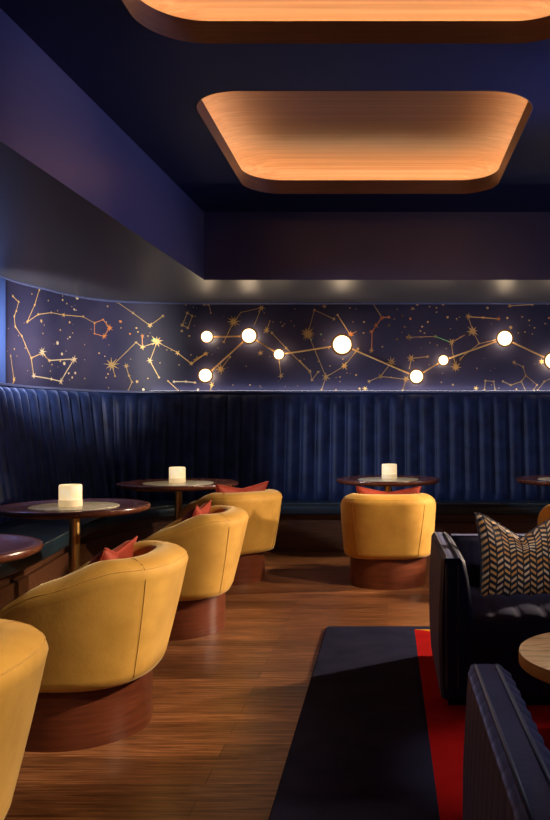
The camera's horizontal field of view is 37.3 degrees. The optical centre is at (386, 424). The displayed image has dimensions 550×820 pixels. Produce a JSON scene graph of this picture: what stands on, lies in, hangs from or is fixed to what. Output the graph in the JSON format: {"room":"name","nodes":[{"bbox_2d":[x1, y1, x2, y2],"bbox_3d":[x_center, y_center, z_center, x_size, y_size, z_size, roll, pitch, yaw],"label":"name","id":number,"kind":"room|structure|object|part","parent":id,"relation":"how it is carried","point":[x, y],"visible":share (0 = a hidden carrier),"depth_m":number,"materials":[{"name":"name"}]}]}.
{"room":"cocktail lounge","nodes":[
{"label":"cocktail lounge","id":0,"kind":"room"},
{"bbox_2d":[4,552,429,819],"bbox_3d":[-0.100,1.265,3.950,8.200,0.050,9.900,0,0,0],"label":"floor","id":1,"kind":"structure","parent":0,"point":[228,703],"depth_m":3.45,"materials":[{"name":"brown wood"}]},
{"bbox_2d":[0,534,42,563],"bbox_3d":[-1.865,0.868,3.240,0.870,0.745,0.870,0,0,0],"label":"pedestal table","id":2,"kind":"object","parent":1,"relation":"on","point":[13,547],"visible":1,"depth_m":3.30,"materials":[{"name":"brown wood"}]},
{"bbox_2d":[0,619,48,819],"bbox_3d":[-1.247,0.879,1.871,0.804,0.722,0.744,0,0,-2],"label":"tub chair","id":3,"kind":"object","parent":1,"relation":"on","point":[24,648],"visible":1,"depth_m":1.91,"materials":[{"name":"yellow leather"}]},
{"bbox_2d":[0,498,150,573],"bbox_3d":[-1.875,0.859,4.800,0.880,0.762,0.880,0,0,0],"label":"pedestal table","id":4,"kind":"object","parent":1,"relation":"on","point":[91,507],"visible":0.75,"depth_m":4.72,"materials":[{"name":"brown wood"}]},
{"bbox_2d":[58,484,82,506],"bbox_3d":[-1.891,0.420,4.780,0.136,0.128,0.136,0,0,0],"label":"candle","id":5,"kind":"object","parent":4,"relation":"on","point":[70,495],"visible":1,"depth_m":4.72,"materials":[{"name":"beige wax"}]},
{"bbox_2d":[0,540,187,752],"bbox_3d":[-1.252,0.879,3.331,0.804,0.722,0.744,0,0,-1],"label":"tub chair","id":6,"kind":"object","parent":1,"relation":"on","point":[106,625],"visible":0.88,"depth_m":3.03,"materials":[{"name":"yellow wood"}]},
{"bbox_2d":[87,536,137,565],"bbox_3d":[-1.208,0.668,3.383,0.208,0.372,0.518,0,0,-4],"label":"throw pillow","id":7,"kind":"object","parent":6,"relation":"on","point":[125,550],"visible":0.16,"depth_m":3.41,"materials":[{"name":"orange fabric"}]},
{"bbox_2d":[116,478,238,520],"bbox_3d":[-1.720,0.855,6.600,0.980,0.770,0.980,0,0,0],"label":"pedestal table","id":8,"kind":"object","parent":1,"relation":"on","point":[191,484],"visible":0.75,"depth_m":6.47,"materials":[{"name":"brown wood"}]},
{"bbox_2d":[169,467,185,482],"bbox_3d":[-1.735,0.412,6.620,0.136,0.128,0.136,0,0,0],"label":"candle","id":9,"kind":"object","parent":8,"relation":"on","point":[176,474],"visible":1,"depth_m":6.56,"materials":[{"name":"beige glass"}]},
{"bbox_2d":[139,505,248,640],"bbox_3d":[-1.257,0.879,4.893,0.804,0.722,0.744,0,0,-4],"label":"tub chair","id":10,"kind":"object","parent":1,"relation":"on","point":[213,542],"visible":0.56,"depth_m":4.62,"materials":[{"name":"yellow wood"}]},
{"bbox_2d":[180,500,211,522],"bbox_3d":[-1.208,0.655,4.933,0.203,0.370,0.512,0,0,-4],"label":"throw pillow","id":11,"kind":"object","parent":10,"relation":"on","point":[205,508],"visible":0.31,"depth_m":4.81,"materials":[{"name":"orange fabric"}]},
{"bbox_2d":[177,489,281,585],"bbox_3d":[-1.263,0.879,6.433,0.804,0.722,0.744,0,0,45],"label":"tub chair","id":12,"kind":"object","parent":1,"relation":"on","point":[263,508],"visible":0.46,"depth_m":6.21,"materials":[{"name":"yellow leather"}]},
{"bbox_2d":[215,481,268,492],"bbox_3d":[-1.185,0.640,6.383,0.189,0.368,0.504,0,0,45],"label":"throw pillow","id":13,"kind":"object","parent":12,"relation":"on","point":[262,486],"visible":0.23,"depth_m":6.33,"materials":[{"name":"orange fabric"}]},
{"bbox_2d":[0,382,549,608],"bbox_3d":[0.266,0.439,5.557,7.268,1.602,5.880,0,0,0],"label":"banquette","id":14,"kind":"object","parent":1,"relation":"on","point":[477,444],"visible":0.77,"depth_m":8.24,"materials":[{"name":"blue fabric"}]},
{"bbox_3d":[0.266,-0.346,5.603,7.268,0.028,5.787,0,0,0],"label":"rail","id":15,"kind":"part","parent":14,"relation":"part of","materials":[{"name":"blue"}]},
{"bbox_3d":[0.351,0.817,5.475,7.098,0.114,5.713,0,0,0],"label":"seat","id":16,"kind":"part","parent":14,"relation":"part of","materials":[{"name":"blue leather"}]},
{"bbox_3d":[0.289,0.250,5.604,7.221,1.180,5.691,0,0,0],"label":"backrest","id":17,"kind":"part","parent":14,"relation":"part of","materials":[{"name":"blue fabric"}]},
{"bbox_2d":[340,493,435,589],"bbox_3d":[0.010,0.879,6.272,0.744,0.722,0.804,0,0,0],"label":"tub chair","id":18,"kind":"object","parent":1,"relation":"on","point":[387,537],"visible":0.98,"depth_m":5.97,"materials":[{"name":"fabric"}]},
{"bbox_2d":[355,486,420,493],"bbox_3d":[0.010,0.650,6.192,0.504,0.364,0.194,0,0,0],"label":"throw pillow","id":19,"kind":"object","parent":18,"relation":"on","point":[360,490],"visible":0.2,"depth_m":6.12,"materials":[{"name":"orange fabric"}]},
{"bbox_2d":[336,475,439,491],"bbox_3d":[0.010,0.853,7.000,0.910,0.775,0.910,0,0,0],"label":"pedestal table","id":20,"kind":"object","parent":1,"relation":"on","point":[364,480],"visible":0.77,"depth_m":6.79,"materials":[{"name":"brown wood"}]},
{"bbox_2d":[382,464,396,478],"bbox_3d":[0.020,0.407,7.050,0.136,0.128,0.136,0,0,0],"label":"candle","id":21,"kind":"object","parent":20,"relation":"on","point":[389,471],"visible":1,"depth_m":6.99,"materials":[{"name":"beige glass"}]},
{"bbox_2d":[268,626,549,819],"bbox_3d":[1.265,1.232,2.940,3.270,0.013,3.880,0,0,0],"label":"area rug","id":22,"kind":"object","parent":1,"relation":"on","point":[375,737],"visible":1,"depth_m":3.14,"materials":[{"name":"fabric"}]},
{"bbox_2d":[429,532,549,704],"bbox_3d":[0.870,0.898,3.876,1.292,0.656,0.848,0,0,0],"label":"armchair","id":23,"kind":"object","parent":22,"relation":"on","point":[468,627],"visible":0.77,"depth_m":3.48,"materials":[{"name":"fabric"}]},
{"bbox_3d":[0.302,0.880,3.880,0.156,0.610,0.840,0,0,0],"label":"arm","id":24,"kind":"part","parent":23,"relation":"part of","materials":[{"name":"fabric"}]},
{"bbox_3d":[0.870,0.882,4.221,1.060,0.606,0.147,0,0,0],"label":"backrest","id":25,"kind":"part","parent":23,"relation":"part of","materials":[{"name":"fabric"}]},
{"bbox_3d":[0.870,1.089,3.828,1.060,0.183,0.695,0,0,0],"label":"seat frame","id":26,"kind":"part","parent":23,"relation":"part of","materials":[{"name":"fabric"}]},
{"bbox_2d":[470,586,549,653],"bbox_3d":[0.870,0.905,3.814,1.030,0.179,0.701,0,0,0],"label":"seat cushion","id":27,"kind":"object","parent":23,"relation":"on","point":[499,624],"depth_m":3.48,"materials":[{"name":"fabric"}]},
{"bbox_2d":[474,512,549,595],"bbox_3d":[0.670,0.668,3.968,0.476,0.462,0.195,0,0,-7],"label":"chevron cushion","id":28,"kind":"object","parent":23,"relation":"on","point":[510,563],"visible":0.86,"depth_m":3.90,"materials":[{"name":"black fabric"}]},
{"bbox_2d":[463,663,549,819],"bbox_3d":[0.665,0.898,1.514,0.972,0.656,0.848,0,0,0],"label":"armchair","id":29,"kind":"object","parent":22,"relation":"on","point":[506,760],"visible":1,"depth_m":1.51,"materials":[{"name":"fabric"}]},
{"bbox_2d":[519,632,549,683],"bbox_3d":[0.800,1.012,2.800,0.670,0.426,0.670,0,0,0],"label":"coffee table","id":30,"kind":"object","parent":22,"relation":"on","point":[534,652],"visible":1,"depth_m":2.77,"materials":[{"name":"brown wood"}]},
{"bbox_2d":[515,475,549,485],"bbox_3d":[1.590,0.853,7.000,0.920,0.775,0.920,0,0,0],"label":"pedestal table","id":31,"kind":"object","parent":1,"relation":"on","point":[544,480],"visible":0.94,"depth_m":6.88,"materials":[{"name":"brown wood"}]},
{"bbox_2d":[538,504,549,525],"bbox_3d":[1.586,0.879,6.213,0.744,0.722,0.804,0,0,-16],"label":"tub chair","id":32,"kind":"object","parent":1,"relation":"on","point":[544,514],"visible":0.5,"depth_m":6.17,"materials":[{"name":"yellow leather"}]},
{"bbox_2d":[0,0,549,211],"bbox_3d":[0.900,-1.910,3.150,6.200,0.001,8.300,0,0,0],"label":"ceiling","id":33,"kind":"structure","parent":0,"point":[151,84],"depth_m":4.44,"materials":[{"name":"blue paint"}]},
{"bbox_2d":[122,0,549,43],"bbox_3d":[-0.130,-2.061,2.985,2.490,0.308,2.400,0,0,0],"label":"coffer","id":34,"kind":"object","parent":33,"relation":"attached to","point":[194,21],"visible":0.9,"depth_m":4.00,"materials":[{"name":"brown wood"}]},
{"bbox_2d":[196,90,532,193],"bbox_3d":[-0.135,-2.061,5.585,2.400,0.308,2.400,0,0,0],"label":"coffer","id":35,"kind":"object","parent":33,"relation":"attached to","point":[273,141],"visible":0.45,"depth_m":6.12,"materials":[{"name":"brown wood"}]},
{"bbox_2d":[6,280,549,390],"bbox_3d":[-0.883,-0.040,7.208,9.117,2.560,4.351,0,0,-40],"label":"wall","id":36,"kind":"structure","parent":0,"point":[53,339],"depth_m":8.50,"materials":[{"name":"blue paint"}]},
{"bbox_2d":[0,277,5,382],"bbox_3d":[-3.482,-0.830,6.950,0.275,0.940,0.140,0,0,0],"label":"trim","id":37,"kind":"structure","parent":36,"relation":"attached to","point":[2,280],"depth_m":6.96,"materials":[{"name":"blue paint"}]},
{"bbox_2d":[0,8,549,301],"bbox_3d":[-0.050,-1.605,3.875,8.100,0.609,9.750,0,0,0],"label":"soffit","id":38,"kind":"object","parent":36,"relation":"attached to","point":[85,211],"depth_m":7.10,"materials":[{"name":"blue paint"}]},
{"bbox_2d":[0,275,549,303],"bbox_3d":[-0.848,-1.292,7.237,9.054,0.024,4.319,0,0,-40],"label":"trim","id":39,"kind":"structure","parent":36,"relation":"attached to","point":[2,276],"depth_m":8.47,"materials":[{"name":"blue"}]},
{"bbox_2d":[197,327,549,383],"bbox_3d":[0.448,-0.725,8.402,4.862,0.598,0.173,0,0,0],"label":"wall light","id":40,"kind":"object","parent":36,"relation":"attached to","point":[340,344],"visible":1,"depth_m":8.36,"materials":[{"name":"white glass"}]},
{"bbox_3d":[-1.901,-0.520,8.372,0.132,0.132,0.079,0,0,0],"label":"globe","id":41,"kind":"part","parent":40,"relation":"part of","materials":[{"name":"beige glass"}]},
{"bbox_3d":[-1.885,-0.924,8.372,0.116,0.116,0.069,0,0,0],"label":"globe","id":42,"kind":"part","parent":40,"relation":"part of","materials":[{"name":"beige glass"}]},
{"bbox_3d":[-1.672,-0.929,8.400,0.301,0.023,0.017,0,0,0],"label":"rod","id":43,"kind":"part","parent":40,"relation":"part of","materials":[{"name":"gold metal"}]},
{"bbox_3d":[-1.675,-0.725,8.400,0.356,0.326,0.017,0,0,0],"label":"rod","id":44,"kind":"part","parent":40,"relation":"part of","materials":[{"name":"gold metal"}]},
{"bbox_3d":[-1.444,-0.934,8.372,0.145,0.145,0.087,0,0,0],"label":"globe","id":45,"kind":"part","parent":40,"relation":"part of","materials":[{"name":"beige glass"}]},
{"bbox_3d":[-1.277,-0.831,8.400,0.208,0.138,0.017,0,0,0],"label":"rod","id":46,"kind":"part","parent":40,"relation":"part of","materials":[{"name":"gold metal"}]},
{"bbox_3d":[-1.131,-0.739,8.372,0.101,0.101,0.060,0,0,0],"label":"globe","id":47,"kind":"part","parent":40,"relation":"part of","materials":[{"name":"beige glass"}]},
{"bbox_3d":[-0.823,-0.787,8.400,0.509,0.095,0.017,0,0,0],"label":"rod","id":48,"kind":"part","parent":40,"relation":"part of","materials":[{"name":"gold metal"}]},
{"bbox_3d":[-0.469,-0.842,8.372,0.189,0.189,0.113,0,0,0],"label":"globe","id":49,"kind":"part","parent":40,"relation":"part of","materials":[{"name":"beige glass"}]},
{"bbox_3d":[-0.066,-0.669,8.400,0.625,0.280,0.017,0,0,0],"label":"rod","id":50,"kind":"part","parent":40,"relation":"part of","materials":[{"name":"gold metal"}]},
{"bbox_3d":[0.309,-0.508,8.372,0.132,0.132,0.079,0,0,0],"label":"globe","id":51,"kind":"part","parent":40,"relation":"part of","materials":[{"name":"beige glass"}]},
{"bbox_3d":[0.590,-0.678,8.372,0.097,0.097,0.058,0,0,0],"label":"globe","id":52,"kind":"part","parent":40,"relation":"part of","materials":[{"name":"beige glass"}]},
{"bbox_3d":[0.898,-0.788,8.400,0.522,0.199,0.017,0,0,0],"label":"rod","id":53,"kind":"part","parent":40,"relation":"part of","materials":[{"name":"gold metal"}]},
{"bbox_3d":[1.233,-0.907,8.372,0.149,0.149,0.090,0,0,0],"label":"globe","id":54,"kind":"part","parent":40,"relation":"part of","materials":[{"name":"beige glass"}]},
{"bbox_3d":[1.483,-0.791,8.400,0.359,0.179,0.017,0,0,0],"label":"rod","id":55,"kind":"part","parent":40,"relation":"part of","materials":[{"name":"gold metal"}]},
{"bbox_3d":[1.738,-0.672,8.372,0.160,0.160,0.096,0,0,0],"label":"globe","id":56,"kind":"part","parent":40,"relation":"part of","materials":[{"name":"beige glass"}]}
]}

